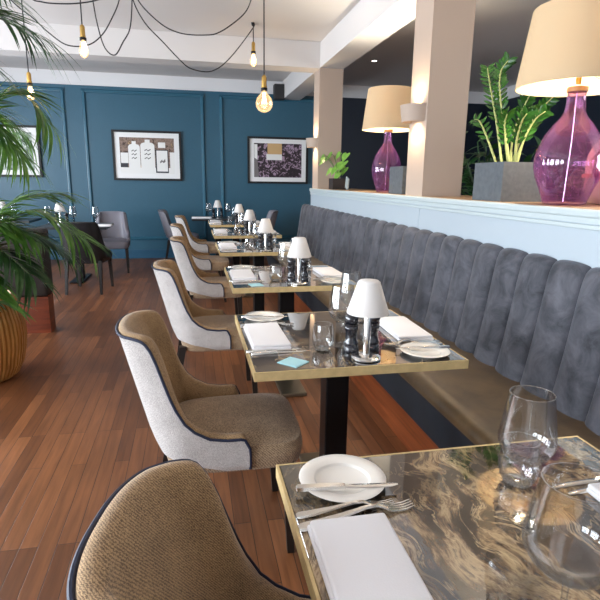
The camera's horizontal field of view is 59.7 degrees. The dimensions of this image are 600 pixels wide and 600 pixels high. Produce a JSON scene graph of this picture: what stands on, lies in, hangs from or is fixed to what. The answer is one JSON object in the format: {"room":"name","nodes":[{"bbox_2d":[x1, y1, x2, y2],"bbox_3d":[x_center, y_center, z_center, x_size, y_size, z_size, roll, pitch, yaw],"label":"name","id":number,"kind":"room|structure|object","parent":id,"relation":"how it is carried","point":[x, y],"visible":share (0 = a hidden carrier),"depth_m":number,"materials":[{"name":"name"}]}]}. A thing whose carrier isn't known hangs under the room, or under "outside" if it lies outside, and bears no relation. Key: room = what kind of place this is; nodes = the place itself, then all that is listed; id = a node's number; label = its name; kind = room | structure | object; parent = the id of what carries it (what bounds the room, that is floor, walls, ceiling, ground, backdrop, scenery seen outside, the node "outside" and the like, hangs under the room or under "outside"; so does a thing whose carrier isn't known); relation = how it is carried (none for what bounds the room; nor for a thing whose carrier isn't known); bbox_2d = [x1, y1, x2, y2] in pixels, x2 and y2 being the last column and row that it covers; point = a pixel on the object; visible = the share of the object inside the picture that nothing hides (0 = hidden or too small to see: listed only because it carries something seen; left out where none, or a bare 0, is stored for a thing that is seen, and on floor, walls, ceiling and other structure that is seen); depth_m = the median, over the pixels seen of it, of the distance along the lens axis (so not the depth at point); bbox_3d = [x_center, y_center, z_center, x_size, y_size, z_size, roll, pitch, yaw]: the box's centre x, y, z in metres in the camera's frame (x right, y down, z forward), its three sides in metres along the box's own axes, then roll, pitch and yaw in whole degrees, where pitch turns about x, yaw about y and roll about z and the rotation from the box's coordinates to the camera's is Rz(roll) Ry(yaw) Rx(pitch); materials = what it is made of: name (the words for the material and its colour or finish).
{"room":"restaurant","nodes":[
{"label":"restaurant","id":0,"kind":"room"},
{"bbox_2d":[0,290,26,381],"bbox_3d":[-2.264,0.255,3.625,0.664,0.584,0.664,-2,13,-12],"label":"pot","id":1,"kind":"object","parent":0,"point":[13,327],"depth_m":3.56,"materials":[{"name":"brown wood"}]},
{"bbox_2d":[0,256,408,599],"bbox_3d":[-0.174,0.654,3.458,10.200,0.060,12.780,-2,13,-12],"label":"floor","id":2,"kind":"structure","parent":0,"point":[75,427],"depth_m":2.90,"materials":[{"name":"brown wood"}]},
{"bbox_2d":[3,218,41,223],"bbox_3d":[-4.465,-0.854,7.975,0.866,0.750,0.706,-2,13,-12],"label":"dining table","id":3,"kind":"object","parent":2,"relation":"on","point":[27,220],"visible":0.17,"depth_m":7.90,"materials":[{"name":"black metal"}]},
{"bbox_2d":[0,228,55,333],"bbox_3d":[-2.907,-0.158,4.609,1.310,0.935,0.220,-2,13,-12],"label":"bench","id":4,"kind":"object","parent":2,"relation":"on","point":[44,317],"visible":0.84,"depth_m":4.68,"materials":[{"name":"brown wood"}]},
{"bbox_2d":[0,0,116,381],"bbox_3d":[-2.043,-0.699,3.308,1.414,2.592,1.569,12,17,40],"label":"potted palm","id":5,"kind":"object","parent":2,"relation":"on","point":[13,327],"visible":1,"depth_m":3.39,"materials":[{"name":"green plant"}]},
{"bbox_2d":[35,223,113,283],"bbox_3d":[-3.042,-0.655,7.191,0.866,0.750,0.706,-2,13,-12],"label":"dining table","id":6,"kind":"object","parent":2,"relation":"on","point":[49,226],"visible":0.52,"depth_m":7.10,"materials":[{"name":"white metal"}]},
{"bbox_2d":[54,203,65,224],"bbox_3d":[-3.286,-1.183,7.153,0.151,0.291,0.151,-2,13,-12],"label":"table lamp","id":7,"kind":"object","parent":6,"relation":"on","point":[57,207],"visible":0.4,"depth_m":7.09,"materials":[{"name":"silver metal"}]},
{"bbox_2d":[60,222,113,294],"bbox_3d":[-2.623,-0.545,6.444,0.512,0.880,0.664,0,13,-5],"label":"dining chair","id":8,"kind":"object","parent":2,"relation":"on","point":[92,229],"visible":0.66,"depth_m":6.25,"materials":[{"name":"black leather"}]},
{"bbox_2d":[96,211,129,273],"bbox_3d":[-2.830,-0.880,7.897,0.512,0.880,0.664,-3,13,-17],"label":"dining chair","id":9,"kind":"object","parent":2,"relation":"on","point":[117,236],"visible":0.73,"depth_m":8.02,"materials":[{"name":"grey leather"}]},
{"bbox_2d":[157,209,198,258],"bbox_3d":[-2.038,-1.077,8.804,0.664,0.880,0.512,-2,13,-12],"label":"dining chair","id":10,"kind":"object","parent":2,"relation":"on","point":[163,214],"visible":0.56,"depth_m":8.55,"materials":[{"name":"grey fabric"}]},
{"bbox_2d":[66,459,310,599],"bbox_3d":[0.010,0.761,0.889,0.664,0.880,0.512,1,13,0],"label":"dining chair","id":11,"kind":"object","parent":2,"relation":"on","point":[166,532],"visible":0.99,"depth_m":0.90,"materials":[{"name":"brown fabric"}]},
{"bbox_2d":[174,215,220,275],"bbox_3d":[-1.441,-0.766,7.482,0.664,0.880,0.512,-2,13,-10],"label":"dining chair","id":12,"kind":"object","parent":2,"relation":"on","point":[200,245],"visible":0.63,"depth_m":7.26,"materials":[{"name":"white fabric"}]},
{"bbox_2d":[169,223,228,301],"bbox_3d":[-1.162,-0.445,6.095,0.664,0.880,0.512,-1,13,-10],"label":"dining chair","id":13,"kind":"object","parent":2,"relation":"on","point":[203,261],"visible":0.71,"depth_m":5.91,"materials":[{"name":"brown fabric"}]},
{"bbox_2d":[151,259,257,393],"bbox_3d":[-0.586,0.191,3.347,0.664,0.880,0.512,-2,13,-12],"label":"dining chair","id":14,"kind":"object","parent":2,"relation":"on","point":[197,328],"visible":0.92,"depth_m":3.12,"materials":[{"name":"white fabric"}]},
{"bbox_2d":[169,236,245,314],"bbox_3d":[-0.830,-0.131,4.741,0.664,0.880,0.512,-2,13,-12],"label":"dining chair","id":15,"kind":"object","parent":2,"relation":"on","point":[200,284],"visible":0.89,"depth_m":4.51,"materials":[{"name":"white fabric"}]},
{"bbox_2d":[115,310,302,552],"bbox_3d":[-0.340,0.492,2.043,0.664,0.880,0.512,-2,13,-11],"label":"dining chair","id":16,"kind":"object","parent":2,"relation":"on","point":[220,428],"visible":0.99,"depth_m":1.87,"materials":[{"name":"brown fabric"}]},
{"bbox_2d":[192,216,244,254],"bbox_3d":[-1.397,-1.030,8.930,0.866,0.750,0.706,-2,13,-12],"label":"dining table","id":17,"kind":"object","parent":2,"relation":"on","point":[225,218],"visible":0.41,"depth_m":8.65,"materials":[{"name":"black"}]},
{"bbox_2d":[213,200,221,217],"bbox_3d":[-1.380,-1.526,8.766,0.151,0.291,0.151,-2,13,-12],"label":"table lamp","id":18,"kind":"object","parent":17,"relation":"on","point":[217,204],"visible":1,"depth_m":8.71,"materials":[{"name":"silver metal"}]},
{"bbox_2d":[208,221,259,265],"bbox_3d":[-0.974,-0.798,7.941,0.786,0.750,0.786,-2,13,-12],"label":"table","id":19,"kind":"object","parent":2,"relation":"on","point":[236,259],"visible":0.31,"depth_m":7.70,"materials":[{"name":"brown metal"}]},
{"bbox_2d":[234,204,243,224],"bbox_3d":[-0.878,-1.236,7.530,0.151,0.291,0.151,-2,13,-12],"label":"table lamp","id":20,"kind":"object","parent":19,"relation":"on","point":[238,208],"visible":1,"depth_m":7.47,"materials":[{"name":"silver metal"}]},
{"bbox_2d":[211,229,281,297],"bbox_3d":[-0.682,-0.468,6.518,0.786,0.750,0.786,-2,13,-12],"label":"table","id":21,"kind":"object","parent":2,"relation":"on","point":[235,233],"visible":0.48,"depth_m":6.28,"materials":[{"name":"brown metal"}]},
{"bbox_2d":[243,210,255,234],"bbox_3d":[-0.587,-0.907,6.106,0.151,0.291,0.151,-2,13,-12],"label":"table lamp","id":22,"kind":"object","parent":21,"relation":"on","point":[249,216],"visible":1,"depth_m":6.04,"materials":[{"name":"silver metal"}]},
{"bbox_2d":[216,242,288,312],"bbox_3d":[-0.406,-0.150,5.141,0.786,0.750,0.786,-2,13,-12],"label":"table","id":23,"kind":"object","parent":2,"relation":"on","point":[249,248],"visible":0.42,"depth_m":5.02,"materials":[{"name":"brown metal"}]},
{"bbox_2d":[218,243,236,248],"bbox_3d":[-0.693,-0.515,4.985,0.150,0.023,0.325,-2,13,-13],"label":"napkin","id":24,"kind":"object","parent":23,"relation":"on","point":[221,245],"visible":1,"depth_m":4.91,"materials":[{"name":"white fabric"}]},
{"bbox_2d":[258,233,263,249],"bbox_3d":[-0.361,-0.544,4.816,0.057,0.164,0.057,-2,13,-12],"label":"pepper mill","id":25,"kind":"object","parent":23,"relation":"on","point":[260,235],"visible":0.88,"depth_m":4.80,"materials":[{"name":"black paint"}]},
{"bbox_2d":[257,219,273,251],"bbox_3d":[-0.311,-0.588,4.729,0.151,0.291,0.151,-2,13,-12],"label":"table lamp","id":26,"kind":"object","parent":23,"relation":"on","point":[265,226],"visible":1,"depth_m":4.67,"materials":[{"name":"silver metal"}]},
{"bbox_2d":[267,233,272,249],"bbox_3d":[-0.277,-0.547,4.837,0.057,0.164,0.057,-2,13,-12],"label":"pepper mill","id":27,"kind":"object","parent":23,"relation":"on","point":[269,235],"visible":0.91,"depth_m":4.82,"materials":[{"name":"black paint"}]},
{"bbox_2d":[240,210,278,241],"bbox_3d":[-0.704,-1.098,8.977,0.664,0.880,0.512,-2,13,-12],"label":"dining chair","id":28,"kind":"object","parent":2,"relation":"on","point":[272,214],"visible":0.35,"depth_m":8.77,"materials":[{"name":"grey fabric"}]},
{"bbox_2d":[224,265,356,396],"bbox_3d":[-0.100,0.196,3.646,0.786,0.750,0.786,-2,13,-12],"label":"table","id":29,"kind":"object","parent":2,"relation":"on","point":[273,278],"visible":0.5,"depth_m":3.42,"materials":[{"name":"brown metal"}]},
{"bbox_2d":[229,269,255,279],"bbox_3d":[-0.386,-0.169,3.490,0.150,0.023,0.325,-2,13,-11],"label":"napkin","id":30,"kind":"object","parent":29,"relation":"on","point":[236,274],"visible":1,"depth_m":3.43,"materials":[{"name":"white fabric"}]},
{"bbox_2d":[233,265,254,268],"bbox_3d":[-0.414,-0.233,3.789,0.186,0.015,0.186,-2,13,-12],"label":"plate","id":31,"kind":"object","parent":29,"relation":"on","point":[243,266],"visible":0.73,"depth_m":3.82,"materials":[{"name":"white ceramic"}]},
{"bbox_2d":[287,258,295,281],"bbox_3d":[-0.054,-0.198,3.321,0.057,0.164,0.057,-2,13,-12],"label":"pepper mill","id":32,"kind":"object","parent":29,"relation":"on","point":[291,262],"visible":0.86,"depth_m":3.31,"materials":[{"name":"black paint"}]},
{"bbox_2d":[287,237,311,284],"bbox_3d":[-0.004,-0.242,3.234,0.151,0.291,0.151,-2,13,-12],"label":"table lamp","id":33,"kind":"object","parent":29,"relation":"on","point":[299,248],"visible":1,"depth_m":3.18,"materials":[{"name":"silver metal"}]},
{"bbox_2d":[301,258,308,281],"bbox_3d":[0.029,-0.201,3.342,0.057,0.164,0.057,-2,13,-12],"label":"pepper mill","id":34,"kind":"object","parent":29,"relation":"on","point":[304,261],"visible":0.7,"depth_m":3.33,"materials":[{"name":"black paint"}]},
{"bbox_2d":[312,267,345,277],"bbox_3d":[0.197,-0.193,3.629,0.150,0.023,0.325,-2,13,-13],"label":"napkin","id":35,"kind":"object","parent":29,"relation":"on","point":[322,271],"visible":0.93,"depth_m":3.59,"materials":[{"name":"white fabric"}]},
{"bbox_2d":[321,277,349,283],"bbox_3d":[0.225,-0.120,3.332,0.186,0.015,0.186,-2,13,-12],"label":"plate","id":36,"kind":"object","parent":29,"relation":"on","point":[327,281],"visible":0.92,"depth_m":3.33,"materials":[{"name":"white ceramic"}]},
{"bbox_2d":[235,309,468,461],"bbox_3d":[0.147,0.510,2.287,0.786,0.750,0.786,-2,13,-12],"label":"table","id":37,"kind":"object","parent":2,"relation":"on","point":[322,335],"visible":0.59,"depth_m":2.08,"materials":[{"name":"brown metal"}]},
{"bbox_2d":[245,311,283,321],"bbox_3d":[-0.167,0.080,2.430,0.186,0.015,0.186,-2,13,-12],"label":"plate","id":38,"kind":"object","parent":37,"relation":"on","point":[264,313],"visible":0.86,"depth_m":2.45,"materials":[{"name":"white ceramic"}]},
{"bbox_2d":[241,315,287,317],"bbox_3d":[-0.163,0.075,2.411,0.214,0.008,0.019,-1,13,-8],"label":"knife","id":39,"kind":"object","parent":38,"relation":"on","point":[242,316],"visible":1,"depth_m":2.40,"materials":[{"name":"silver metal"}]},
{"bbox_2d":[243,322,290,349],"bbox_3d":[-0.139,0.145,2.132,0.150,0.023,0.325,-2,13,-12],"label":"napkin","id":40,"kind":"object","parent":37,"relation":"on","point":[260,336],"visible":1,"depth_m":2.08,"materials":[{"name":"white fabric"}]},
{"bbox_2d":[245,348,300,352],"bbox_3d":[-0.100,0.188,1.979,0.214,0.008,0.018,-3,13,-14],"label":"knife","id":41,"kind":"object","parent":37,"relation":"on","point":[246,351],"visible":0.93,"depth_m":1.97,"materials":[{"name":"silver metal"}]},
{"bbox_2d":[250,350,305,354],"bbox_3d":[-0.080,0.194,1.956,0.214,0.008,0.018,-3,13,-14],"label":"knife","id":42,"kind":"object","parent":37,"relation":"on","point":[260,352],"visible":1,"depth_m":1.95,"materials":[{"name":"silver metal"}]},
{"bbox_2d":[277,357,308,367],"bbox_3d":[-0.024,0.220,1.854,0.085,0.003,0.078,10,16,34],"label":"card","id":43,"kind":"object","parent":37,"relation":"on","point":[290,361],"visible":1,"depth_m":1.85,"materials":[{"name":"teal paper"}]},
{"bbox_2d":[343,313,358,353],"bbox_3d":[0.192,0.116,1.962,0.057,0.164,0.057,-2,13,-12],"label":"pepper mill","id":44,"kind":"object","parent":37,"relation":"on","point":[350,346],"visible":0.79,"depth_m":1.95,"materials":[{"name":"black paint"}]},
{"bbox_2d":[347,279,388,362],"bbox_3d":[0.242,0.072,1.876,0.151,0.291,0.151,-2,13,-12],"label":"table lamp","id":45,"kind":"object","parent":37,"relation":"on","point":[368,301],"visible":1,"depth_m":1.82,"materials":[{"name":"silver metal"}]},
{"bbox_2d":[370,318,379,351],"bbox_3d":[0.276,0.113,1.984,0.057,0.164,0.057,-2,13,-12],"label":"pepper mill","id":46,"kind":"object","parent":37,"relation":"on","point":[374,341],"visible":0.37,"depth_m":1.97,"materials":[{"name":"black paint"}]},
{"bbox_2d":[379,316,433,341],"bbox_3d":[0.444,0.121,2.271,0.150,0.023,0.325,-2,13,-10],"label":"napkin","id":47,"kind":"object","parent":37,"relation":"on","point":[399,327],"visible":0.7,"depth_m":2.22,"materials":[{"name":"white fabric"}]},
{"bbox_2d":[384,339,439,344],"bbox_3d":[0.450,0.164,2.091,0.240,0.019,0.026,-3,13,-14],"label":"fork","id":48,"kind":"object","parent":37,"relation":"on","point":[399,341],"visible":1,"depth_m":2.08,"materials":[{"name":"silver metal"}]},
{"bbox_2d":[400,342,449,357],"bbox_3d":[0.471,0.194,1.974,0.186,0.015,0.186,-2,13,-12],"label":"plate","id":49,"kind":"object","parent":37,"relation":"on","point":[418,352],"visible":0.91,"depth_m":1.98,"materials":[{"name":"white ceramic"}]},
{"bbox_2d":[395,345,449,348],"bbox_3d":[0.468,0.179,1.992,0.214,0.008,0.019,-1,13,-6],"label":"knife","id":50,"kind":"object","parent":49,"relation":"on","point":[434,346],"visible":1,"depth_m":1.99,"materials":[{"name":"silver metal"}]},
{"bbox_2d":[267,204,599,451],"bbox_3d":[0.597,0.030,3.723,0.580,1.058,8.050,-2,13,-12],"label":"banquette","id":51,"kind":"object","parent":2,"relation":"on","point":[527,326],"visible":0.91,"depth_m":2.58,"materials":[{"name":"grey fabric"}]},
{"bbox_2d":[276,436,599,599],"bbox_3d":[0.404,0.814,0.976,0.786,0.750,0.786,-2,13,-12],"label":"table","id":52,"kind":"object","parent":2,"relation":"on","point":[486,521],"visible":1,"depth_m":1.01,"materials":[{"name":"stone"}]},
{"bbox_2d":[299,454,385,502],"bbox_3d":[0.090,0.384,1.119,0.186,0.015,0.186,-2,13,-12],"label":"plate","id":53,"kind":"object","parent":52,"relation":"on","point":[333,468],"visible":0.88,"depth_m":1.13,"materials":[{"name":"white ceramic"}]},
{"bbox_2d":[296,482,397,491],"bbox_3d":[0.098,0.383,1.079,0.214,0.008,0.018,-1,13,-6],"label":"knife","id":54,"kind":"object","parent":53,"relation":"on","point":[320,486],"visible":1,"depth_m":1.07,"materials":[{"name":"silver metal"}]},
{"bbox_2d":[295,498,394,518],"bbox_3d":[0.090,0.404,1.024,0.200,0.016,0.021,-2,13,-13],"label":"fork","id":55,"kind":"object","parent":52,"relation":"on","point":[309,513],"visible":0.86,"depth_m":1.02,"materials":[{"name":"silver metal"}]},
{"bbox_2d":[297,499,414,531],"bbox_3d":[0.111,0.407,1.004,0.240,0.019,0.026,-4,14,-19],"label":"fork","id":56,"kind":"object","parent":52,"relation":"on","point":[302,527],"visible":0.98,"depth_m":1.00,"materials":[{"name":"silver metal"}]},
{"bbox_2d":[307,513,433,599],"bbox_3d":[0.117,0.447,0.825,0.150,0.023,0.325,-2,13,-11],"label":"napkin","id":57,"kind":"object","parent":52,"relation":"on","point":[360,557],"visible":1,"depth_m":0.86,"materials":[{"name":"white fabric"}]},
{"bbox_2d":[552,476,599,488],"bbox_3d":[0.641,0.391,1.138,0.214,0.008,0.018,-3,13,-14],"label":"knife","id":58,"kind":"object","parent":52,"relation":"on","point":[595,479],"visible":1,"depth_m":1.13,"materials":[{"name":"silver metal"}]},
{"bbox_2d":[567,487,587,494],"bbox_3d":[0.662,0.396,1.115,0.214,0.008,0.018,-3,13,-14],"label":"knife","id":59,"kind":"object","parent":52,"relation":"on","point":[582,490],"visible":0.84,"depth_m":1.09,"materials":[{"name":"silver metal"}]},
{"bbox_2d":[586,482,599,501],"bbox_3d":[0.702,0.426,0.955,0.150,0.023,0.325,-2,13,-10],"label":"napkin","id":60,"kind":"object","parent":52,"relation":"on","point":[593,489],"visible":1,"depth_m":1.08,"materials":[{"name":"white fabric"}]},
{"bbox_2d":[461,127,544,195],"bbox_3d":[1.641,-0.612,4.764,0.910,1.871,0.895,-2,13,-12],"label":"potted plant","id":61,"kind":"object","parent":2,"relation":"on","point":[469,181],"visible":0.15,"depth_m":4.48,"materials":[{"name":"green plant"}]},
{"bbox_2d":[525,129,599,202],"bbox_3d":[1.993,-0.375,3.834,0.902,1.833,0.738,11,16,37],"label":"potted plant","id":62,"kind":"object","parent":2,"relation":"on","point":[573,193],"visible":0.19,"depth_m":3.70,"materials":[{"name":"green plant"}]},
{"bbox_2d":[0,81,487,250],"bbox_3d":[-1.454,-2.285,9.256,10.400,3.050,0.100,-2,13,-12],"label":"wall","id":63,"kind":"structure","parent":0,"point":[140,200],"depth_m":9.09,"materials":[{"name":"blue paint"}]},
{"bbox_2d":[0,125,42,176],"bbox_3d":[-4.800,-2.409,8.443,1.130,0.815,0.045,-2,13,-12],"label":"framed picture","id":64,"kind":"object","parent":63,"relation":"attached to","point":[31,129],"visible":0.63,"depth_m":8.52,"materials":[{"name":"black"}]},
{"bbox_2d":[0,132,34,169],"bbox_3d":[-4.800,-2.409,8.443,0.900,0.595,0.001,-2,13,-12],"label":"print","id":65,"kind":"object","parent":64,"relation":"attached to","point":[24,146],"depth_m":8.50},
{"bbox_2d":[0,85,74,240],"bbox_3d":[-4.790,-2.189,8.502,1.960,2.470,0.034,-2,13,-12],"label":"trim","id":66,"kind":"structure","parent":63,"relation":"attached to","point":[58,89],"depth_m":8.56,"materials":[{"name":"blue paint"}]},
{"bbox_2d":[80,88,206,239],"bbox_3d":[-2.613,-2.261,8.946,1.965,2.470,0.034,-2,13,-12],"label":"trim","id":67,"kind":"structure","parent":63,"relation":"attached to","point":[83,91],"depth_m":8.82,"materials":[{"name":"blue paint"}]},
{"bbox_2d":[111,129,181,180],"bbox_3d":[-2.597,-2.455,8.899,1.130,0.820,0.045,-2,13,-12],"label":"framed picture","id":68,"kind":"object","parent":63,"relation":"attached to","point":[137,154],"visible":1,"depth_m":8.89,"materials":[{"name":"black"}]},
{"bbox_2d":[119,137,174,173],"bbox_3d":[-2.597,-2.455,8.898,0.890,0.590,0.002,-2,13,-12],"label":"print","id":69,"kind":"object","parent":68,"relation":"attached to","point":[137,155],"depth_m":8.90,"materials":[{"name":"white paper"}]},
{"bbox_2d":[50,249,252,259],"bbox_3d":[-3.029,-0.807,9.203,7.000,0.150,0.018,-2,13,-12],"label":"baseboard","id":70,"kind":"structure","parent":63,"relation":"attached to","point":[160,253],"depth_m":9.24,"materials":[{"name":"blue"}]},
{"bbox_2d":[0,67,488,103],"bbox_3d":[-1.422,-3.655,8.877,10.200,0.210,0.030,-2,13,-12],"label":"trim","id":71,"kind":"structure","parent":63,"relation":"attached to","point":[45,76],"depth_m":8.68,"materials":[{"name":"white paint"}]},
{"bbox_2d":[219,95,313,238],"bbox_3d":[-0.537,-2.329,9.370,1.755,2.470,0.034,-2,13,-12],"label":"trim","id":72,"kind":"structure","parent":63,"relation":"attached to","point":[221,97],"depth_m":9.12,"materials":[{"name":"blue paint"}]},
{"bbox_2d":[247,136,307,183],"bbox_3d":[-0.394,-2.496,9.356,1.090,0.805,0.045,-2,13,-12],"label":"framed picture","id":73,"kind":"object","parent":63,"relation":"attached to","point":[270,160],"visible":0.95,"depth_m":9.35,"materials":[{"name":"black"}]},
{"bbox_2d":[254,143,301,177],"bbox_3d":[-0.394,-2.495,9.356,0.860,0.585,0.001,-2,13,-12],"label":"print","id":74,"kind":"object","parent":73,"relation":"attached to","point":[271,160],"depth_m":9.36,"materials":[{"name":"brown"}]},
{"bbox_2d":[273,84,284,100],"bbox_3d":[-0.365,-3.579,9.016,0.185,0.250,0.226,-2,13,-12],"label":"loudspeaker","id":75,"kind":"object","parent":63,"relation":"attached to","point":[278,89],"visible":0.98,"depth_m":8.91,"materials":[{"name":"black plastic"}]},
{"bbox_2d":[0,0,550,91],"bbox_3d":[-0.132,-2.378,2.765,10.200,0.060,12.780,-2,13,-12],"label":"ceiling","id":76,"kind":"structure","parent":0,"point":[500,26],"depth_m":5.84,"materials":[{"name":"grey paint"}]},
{"bbox_2d":[21,1,32,91],"bbox_3d":[-2.561,-2.369,4.883,0.076,0.967,0.076,-2,13,-12],"label":"pendant light","id":77,"kind":"object","parent":76,"relation":"hanging from","point":[28,74],"visible":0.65,"depth_m":4.92,"materials":[{"name":"gold metal"}]},
{"bbox_2d":[26,72,32,85],"bbox_3d":[-2.564,-2.094,4.946,0.054,0.126,0.054,-2,13,-12],"label":"socket","id":78,"kind":"object","parent":77,"relation":"attached to","point":[29,81],"depth_m":4.93,"materials":[{"name":"gold metal"}]},
{"bbox_2d":[11,0,119,46],"bbox_3d":[-2.057,-2.501,4.540,0.981,0.551,0.039,-2,13,-12],"label":"cable","id":79,"kind":"object","parent":76,"relation":"hanging from","point":[11,0],"visible":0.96,"depth_m":4.61,"materials":[{"name":"black plastic"}]},
{"bbox_2d":[33,0,97,4],"bbox_3d":[-1.842,-2.526,4.161,0.628,0.328,0.039,-2,13,-12],"label":"cable","id":80,"kind":"object","parent":76,"relation":"hanging from","point":[33,0],"visible":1,"depth_m":4.19,"materials":[{"name":"black plastic"}]},
{"bbox_2d":[79,0,86,52],"bbox_3d":[-1.805,-2.366,4.310,0.076,0.697,0.076,-2,13,-12],"label":"pendant light","id":81,"kind":"object","parent":76,"relation":"hanging from","point":[82,37],"visible":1,"depth_m":4.33,"materials":[{"name":"gold metal"}]},
{"bbox_2d":[79,24,86,40],"bbox_3d":[-1.807,-2.222,4.343,0.054,0.126,0.054,-2,13,-12],"label":"socket","id":82,"kind":"object","parent":81,"relation":"attached to","point":[82,37],"depth_m":4.33,"materials":[{"name":"gold metal"}]},
{"bbox_2d":[93,0,132,55],"bbox_3d":[-1.587,-2.425,4.448,0.356,0.645,0.039,-2,13,-12],"label":"cable","id":83,"kind":"object","parent":76,"relation":"hanging from","point":[131,0],"visible":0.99,"depth_m":4.48,"materials":[{"name":"black plastic"}]},
{"bbox_2d":[0,20,319,72],"bbox_3d":[-2.836,-2.973,6.011,6.240,0.300,0.310,-2,13,-12],"label":"ceiling beam","id":84,"kind":"structure","parent":76,"relation":"attached to","point":[140,46],"depth_m":6.15,"materials":[{"name":"grey paint"}]},
{"bbox_2d":[133,0,254,71],"bbox_3d":[-1.001,-2.599,5.184,0.090,0.619,1.583,10,16,36],"label":"cable","id":85,"kind":"object","parent":76,"relation":"hanging from","point":[252,23],"visible":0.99,"depth_m":5.22,"materials":[{"name":"black plastic"}]},
{"bbox_2d":[138,0,250,35],"bbox_3d":[-0.928,-2.581,4.656,1.025,0.416,0.039,-2,13,-12],"label":"cable","id":86,"kind":"object","parent":76,"relation":"hanging from","point":[138,0],"visible":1,"depth_m":4.70,"materials":[{"name":"black plastic"}]},
{"bbox_2d":[251,24,255,62],"bbox_3d":[-0.517,-2.817,5.789,0.076,0.442,0.076,-2,13,-12],"label":"pendant light","id":87,"kind":"object","parent":76,"relation":"hanging from","point":[253,51],"visible":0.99,"depth_m":5.78,"materials":[{"name":"gold metal"}]},
{"bbox_2d":[261,0,266,102],"bbox_3d":[-0.287,-2.092,4.171,0.140,1.129,0.140,-2,13,-12],"label":"pendant light","id":88,"kind":"object","parent":76,"relation":"hanging from","point":[264,78],"visible":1,"depth_m":4.21,"materials":[{"name":"gold metal"}]},
{"bbox_2d":[261,75,266,91],"bbox_3d":[-0.292,-1.764,4.246,0.054,0.126,0.054,-2,13,-12],"label":"socket","id":89,"kind":"object","parent":88,"relation":"attached to","point":[264,79],"depth_m":4.23,"materials":[{"name":"gold metal"}]},
{"bbox_2d":[283,0,415,99],"bbox_3d":[1.134,-2.243,3.049,0.305,0.295,12.750,-2,13,-12],"label":"ceiling beam","id":90,"kind":"structure","parent":76,"relation":"attached to","point":[369,23],"depth_m":5.29,"materials":[{"name":"grey paint"}]},
{"bbox_2d":[312,68,342,188],"bbox_3d":[0.358,-2.219,6.856,0.305,1.480,0.300,-2,13,-12],"label":"wall pillar","id":91,"kind":"structure","parent":0,"point":[328,82],"depth_m":6.71,"materials":[{"name":"beige paint"}]},
{"bbox_2d":[306,138,317,147],"bbox_3d":[0.142,-2.058,6.848,0.130,0.115,0.273,-2,13,-12],"label":"wall light","id":92,"kind":"object","parent":91,"relation":"attached to","point":[311,142],"visible":1,"depth_m":6.75,"materials":[{"name":"beige paint"}]},
{"bbox_2d":[405,0,475,196],"bbox_3d":[1.008,-1.508,3.784,0.305,1.480,0.300,-2,13,-12],"label":"wall pillar","id":93,"kind":"structure","parent":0,"point":[444,29],"depth_m":3.68,"materials":[{"name":"beige paint"}]},
{"bbox_2d":[400,103,426,123],"bbox_3d":[0.793,-1.347,3.776,0.130,0.115,0.273,-2,13,-12],"label":"wall light","id":94,"kind":"object","parent":93,"relation":"attached to","point":[410,112],"visible":1,"depth_m":3.69,"materials":[{"name":"beige paint"}]},
{"bbox_2d":[311,193,599,267],"bbox_3d":[1.273,0.026,3.373,0.600,1.240,8.310,-2,13,-12],"label":"wall partition","id":95,"kind":"structure","parent":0,"point":[557,242],"depth_m":2.86,"materials":[{"name":"grey paint"}]},
{"bbox_2d":[309,188,599,230],"bbox_3d":[1.279,-0.578,3.244,0.636,0.082,8.330,-2,13,-12],"label":"trim","id":96,"kind":"structure","parent":95,"relation":"attached to","point":[588,216],"depth_m":2.85,"materials":[{"name":"grey paint"}]},
{"bbox_2d":[315,188,599,209],"bbox_3d":[1.284,-0.615,3.216,0.560,0.002,8.290,-2,13,-12],"label":"trim","id":97,"kind":"structure","parent":95,"relation":"attached to","point":[582,205],"depth_m":2.87,"materials":[{"name":"brown wood"}]},
{"bbox_2d":[319,151,349,189],"bbox_3d":[0.432,-1.611,6.478,0.264,0.465,0.776,-4,14,-18],"label":"potted plant","id":98,"kind":"object","parent":97,"relation":"on","point":[336,182],"visible":0.99,"depth_m":6.36,"materials":[{"name":"green plant"}]},
{"bbox_2d":[362,85,410,190],"bbox_3d":[0.808,-1.457,4.812,0.478,0.913,0.478,-11,17,-42],"label":"glass lamp","id":99,"kind":"object","parent":97,"relation":"on","point":[382,114],"visible":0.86,"depth_m":4.57,"materials":[{"name":"beige fabric"}]},
{"bbox_2d":[389,166,406,193],"bbox_3d":[0.946,-1.139,4.338,0.261,0.511,0.400,-2,13,-12],"label":"planter","id":100,"kind":"object","parent":97,"relation":"on","point":[397,180],"visible":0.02,"depth_m":4.35,"materials":[{"name":"grey concrete"}]},
{"bbox_2d":[469,51,560,201],"bbox_3d":[1.230,-0.999,3.006,0.390,0.839,0.566,1,13,-1],"label":"potted plant","id":101,"kind":"object","parent":97,"relation":"on","point":[512,180],"visible":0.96,"depth_m":2.92,"materials":[{"name":"green plant"}]},
{"bbox_2d":[515,0,599,201],"bbox_3d":[1.310,-0.905,2.489,0.555,0.886,0.555,1,13,2],"label":"glass lamp","id":102,"kind":"object","parent":97,"relation":"on","point":[561,57],"visible":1,"depth_m":2.29,"materials":[{"name":"beige fabric"}]},
{"bbox_2d":[581,140,599,203],"bbox_3d":[1.602,-0.677,2.672,0.282,0.369,0.282,-2,13,-12],"label":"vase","id":103,"kind":"object","parent":97,"relation":"on","point":[592,166],"visible":1,"depth_m":2.65,"materials":[{"name":"glass"}]},
{"bbox_2d":[483,95,599,201],"bbox_3d":[4.890,-1.028,4.141,0.100,3.050,12.980,-2,13,-12],"label":"wall","id":104,"kind":"structure","parent":0,"point":[587,118],"depth_m":7.97,"materials":[{"name":"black paint"}]},
{"bbox_2d":[488,85,522,101],"bbox_3d":[4.858,-2.407,3.799,0.012,0.210,12.750,-2,13,-12],"label":"trim","id":105,"kind":"structure","parent":104,"relation":"attached to","point":[511,93],"depth_m":9.21,"materials":[{"name":"white paint"}]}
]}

